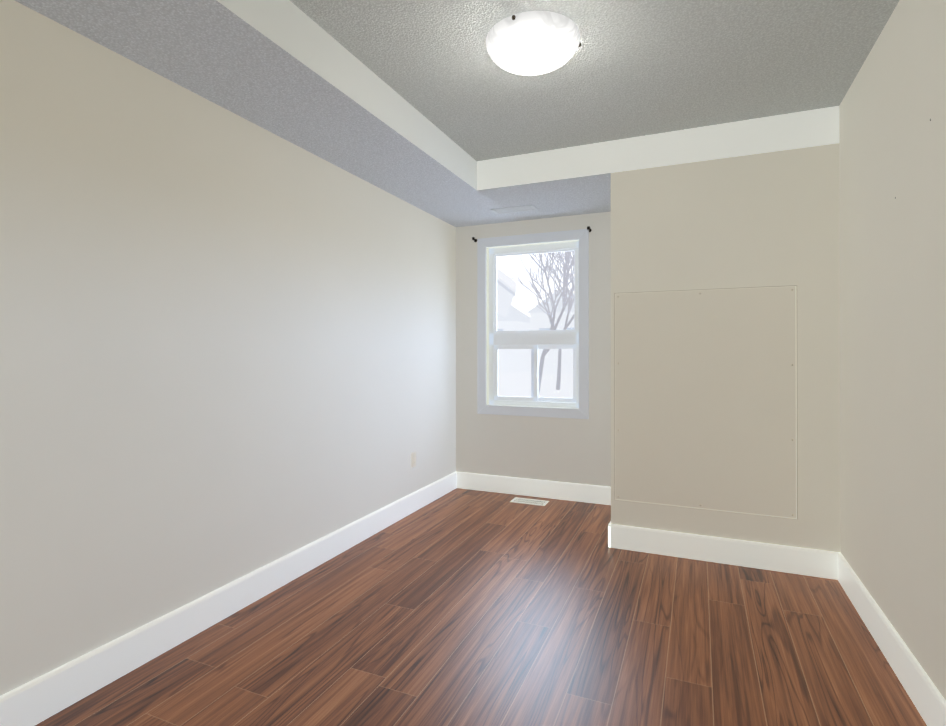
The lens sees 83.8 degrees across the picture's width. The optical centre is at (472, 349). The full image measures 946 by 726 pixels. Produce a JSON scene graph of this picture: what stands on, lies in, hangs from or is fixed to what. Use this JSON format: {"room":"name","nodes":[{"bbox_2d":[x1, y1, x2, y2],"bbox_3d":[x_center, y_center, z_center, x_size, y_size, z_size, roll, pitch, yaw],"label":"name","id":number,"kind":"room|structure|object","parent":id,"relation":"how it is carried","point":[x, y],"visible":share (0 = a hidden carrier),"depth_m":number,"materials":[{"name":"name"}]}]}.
{"room":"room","nodes":[
{"label":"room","id":0,"kind":"room"},
{"bbox_2d":[0,0,455,695],"bbox_3d":[-1.201,0.061,2.708,0.120,2.460,5.251,0,0,23],"label":"wall","id":1,"kind":"structure","parent":0,"point":[226,346],"depth_m":2.31,"materials":[{"name":"paint"}]},
{"bbox_2d":[0,472,456,725],"bbox_3d":[-1.138,1.216,2.677,0.017,0.151,5.011,0,0,23],"label":"baseboard","id":2,"kind":"structure","parent":1,"relation":"attached to","point":[36,701],"depth_m":2.32,"materials":[{"name":"white wood"}]},
{"bbox_2d":[411,452,415,467],"bbox_3d":[-0.478,0.882,4.233,0.007,0.115,0.070,0,0,23],"label":"outlet","id":3,"kind":"object","parent":1,"relation":"attached to","point":[413,459],"visible":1,"depth_m":4.23,"materials":[{"name":"white plastic"}]},
{"bbox_2d":[15,0,838,226],"bbox_3d":[0.179,-1.352,2.173,3.083,0.362,5.341,0,0,23],"label":"ceiling","id":4,"kind":"structure","parent":0,"point":[289,71],"depth_m":2.81,"materials":[{"name":"paint"}]},
{"bbox_2d":[490,205,536,213],"bbox_3d":[0.338,-1.159,4.361,0.360,0.006,0.150,0,0,23],"label":"ceiling vent","id":5,"kind":"object","parent":4,"relation":"in","point":[514,209],"visible":1,"depth_m":4.34,"materials":[{"name":"white metal"}]},
{"bbox_2d":[35,488,926,725],"bbox_3d":[0.161,1.329,2.121,3.083,0.080,5.251,0,0,23],"label":"floor","id":6,"kind":"structure","parent":0,"point":[461,607],"depth_m":2.30,"materials":[{"name":"laminate"}]},
{"bbox_2d":[510,497,548,505],"bbox_3d":[0.483,1.293,4.506,0.305,0.010,0.150,0,0,23],"label":"floor vent","id":7,"kind":"object","parent":6,"relation":"in","point":[530,501],"visible":1,"depth_m":4.50,"materials":[{"name":"white metal"}]},
{"bbox_2d":[456,212,610,486],"bbox_3d":[0.606,0.070,4.775,1.578,2.460,0.210,0,0,23],"label":"wall","id":8,"kind":"structure","parent":0,"point":[572,450],"depth_m":4.67,"materials":[{"name":"beige paint"}]},
{"bbox_2d":[486,240,578,408],"bbox_3d":[0.548,-0.219,4.768,0.890,1.486,0.150,0,0,23],"label":"lining","id":9,"kind":"object","parent":8,"relation":"attached to","point":[488,294],"visible":0.08,"depth_m":4.88,"materials":[{"name":"white"}]},
{"bbox_2d":[477,229,588,418],"bbox_3d":[0.548,-0.219,4.768,1.024,1.620,0.190,0,0,23],"label":"window unit","id":10,"kind":"structure","parent":9,"relation":"attached to","point":[534,340],"depth_m":4.76,"materials":[{"name":"white plastic"}]},
{"bbox_2d":[457,472,610,504],"bbox_3d":[0.561,1.224,4.666,1.578,0.151,0.017,0,0,23],"label":"baseboard","id":11,"kind":"structure","parent":8,"relation":"attached to","point":[587,493],"depth_m":4.66,"materials":[{"name":"white wood"}]},
{"bbox_2d":[290,0,898,160],"bbox_3d":[0.288,-1.461,1.483,2.340,0.150,4.156,0,0,23],"label":"ceiling","id":12,"kind":"structure","parent":0,"point":[632,68],"depth_m":2.54,"materials":[{"name":"white paint"}]},
{"bbox_2d":[486,11,580,75],"bbox_3d":[0.260,-1.313,2.308,0.410,0.137,0.418,0,0,23],"label":"ceiling light fixture","id":13,"kind":"object","parent":12,"relation":"attached to","point":[531,43],"visible":1,"depth_m":2.21,"materials":[{"name":"white glass"}]},
{"bbox_2d":[611,143,840,552],"bbox_3d":[1.721,0.066,3.768,1.265,2.460,1.185,0,0,23],"label":"wall","id":14,"kind":"structure","parent":0,"point":[768,219],"depth_m":3.13,"materials":[{"name":"paint"}]},
{"bbox_2d":[608,521,610,547],"bbox_3d":[1.087,1.221,3.911,0.017,0.151,0.991,0,0,23],"label":"baseboard","id":15,"kind":"structure","parent":14,"relation":"attached to","point":[609,530],"depth_m":3.46,"materials":[{"name":"white wood"}]},
{"bbox_2d":[614,285,797,518],"bbox_3d":[1.400,0.305,3.251,1.033,1.355,0.016,0,0,23],"label":"access panel","id":16,"kind":"object","parent":14,"relation":"attached to","point":[705,399],"visible":1,"depth_m":3.23,"materials":[{"name":"paint"}]},
{"bbox_2d":[608,523,838,579],"bbox_3d":[1.478,1.218,3.214,1.281,0.151,0.017,0,0,23],"label":"baseboard","id":17,"kind":"structure","parent":14,"relation":"attached to","point":[794,560],"depth_m":3.18,"materials":[{"name":"white wood"}]},
{"bbox_2d":[839,0,945,700],"bbox_3d":[1.524,-0.050,1.544,0.120,2.672,5.251,0,0,23],"label":"wall","id":18,"kind":"structure","parent":0,"point":[892,141],"depth_m":2.10,"materials":[{"name":"paint"}]},
{"bbox_2d":[838,552,945,725],"bbox_3d":[1.269,1.209,1.118,0.017,0.151,4.036,0,0,23],"label":"baseboard","id":19,"kind":"structure","parent":18,"relation":"attached to","point":[925,695],"depth_m":2.09,"materials":[{"name":"white wood"}]},
{"label":"outside","id":20,"kind":"structure","parent":0,"visible":0},
{"bbox_2d":[499,372,572,397],"bbox_3d":[28.669,2.553,66.737,160.000,0.200,134.639,0,0,23],"label":"snow","id":21,"kind":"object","parent":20,"point":[545,383],"depth_m":34.30,"materials":[{"name":"white snow"}]},
{"bbox_2d":[497,268,515,317],"bbox_3d":[-2.794,-1.141,16.854,7.900,6.780,9.930,0,0,2],"label":"neighbouring house","id":22,"kind":"structure","parent":21,"relation":"on","point":[506,298],"depth_m":13.34,"materials":[{"name":"white"}]},
{"bbox_2d":[497,305,525,372],"bbox_3d":[3.040,-1.477,59.457,7.200,7.800,8.200,0,0,23],"label":"house","id":23,"kind":"structure","parent":21,"relation":"on","point":[514,310],"depth_m":55.12,"materials":[{"name":"white"}]},
{"bbox_2d":[511,252,573,389],"bbox_3d":[5.082,-2.275,31.131,4.483,9.182,5.773,0,0,23],"label":"tree","id":24,"kind":"object","parent":21,"relation":"on","point":[569,304],"depth_m":30.15,"materials":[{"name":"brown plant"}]},
{"bbox_2d":[526,288,573,373],"bbox_3d":[10.397,-1.889,56.315,7.201,8.600,8.200,0,0,23],"label":"house","id":25,"kind":"structure","parent":21,"relation":"on","point":[553,366],"depth_m":53.09,"materials":[{"name":"white"}]},
{"bbox_2d":[529,251,573,396],"bbox_3d":[3.343,-1.874,16.874,5.189,8.275,4.690,0,0,23],"label":"tree","id":26,"kind":"object","parent":21,"relation":"on","point":[565,278],"depth_m":16.54,"materials":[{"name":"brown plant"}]}
]}

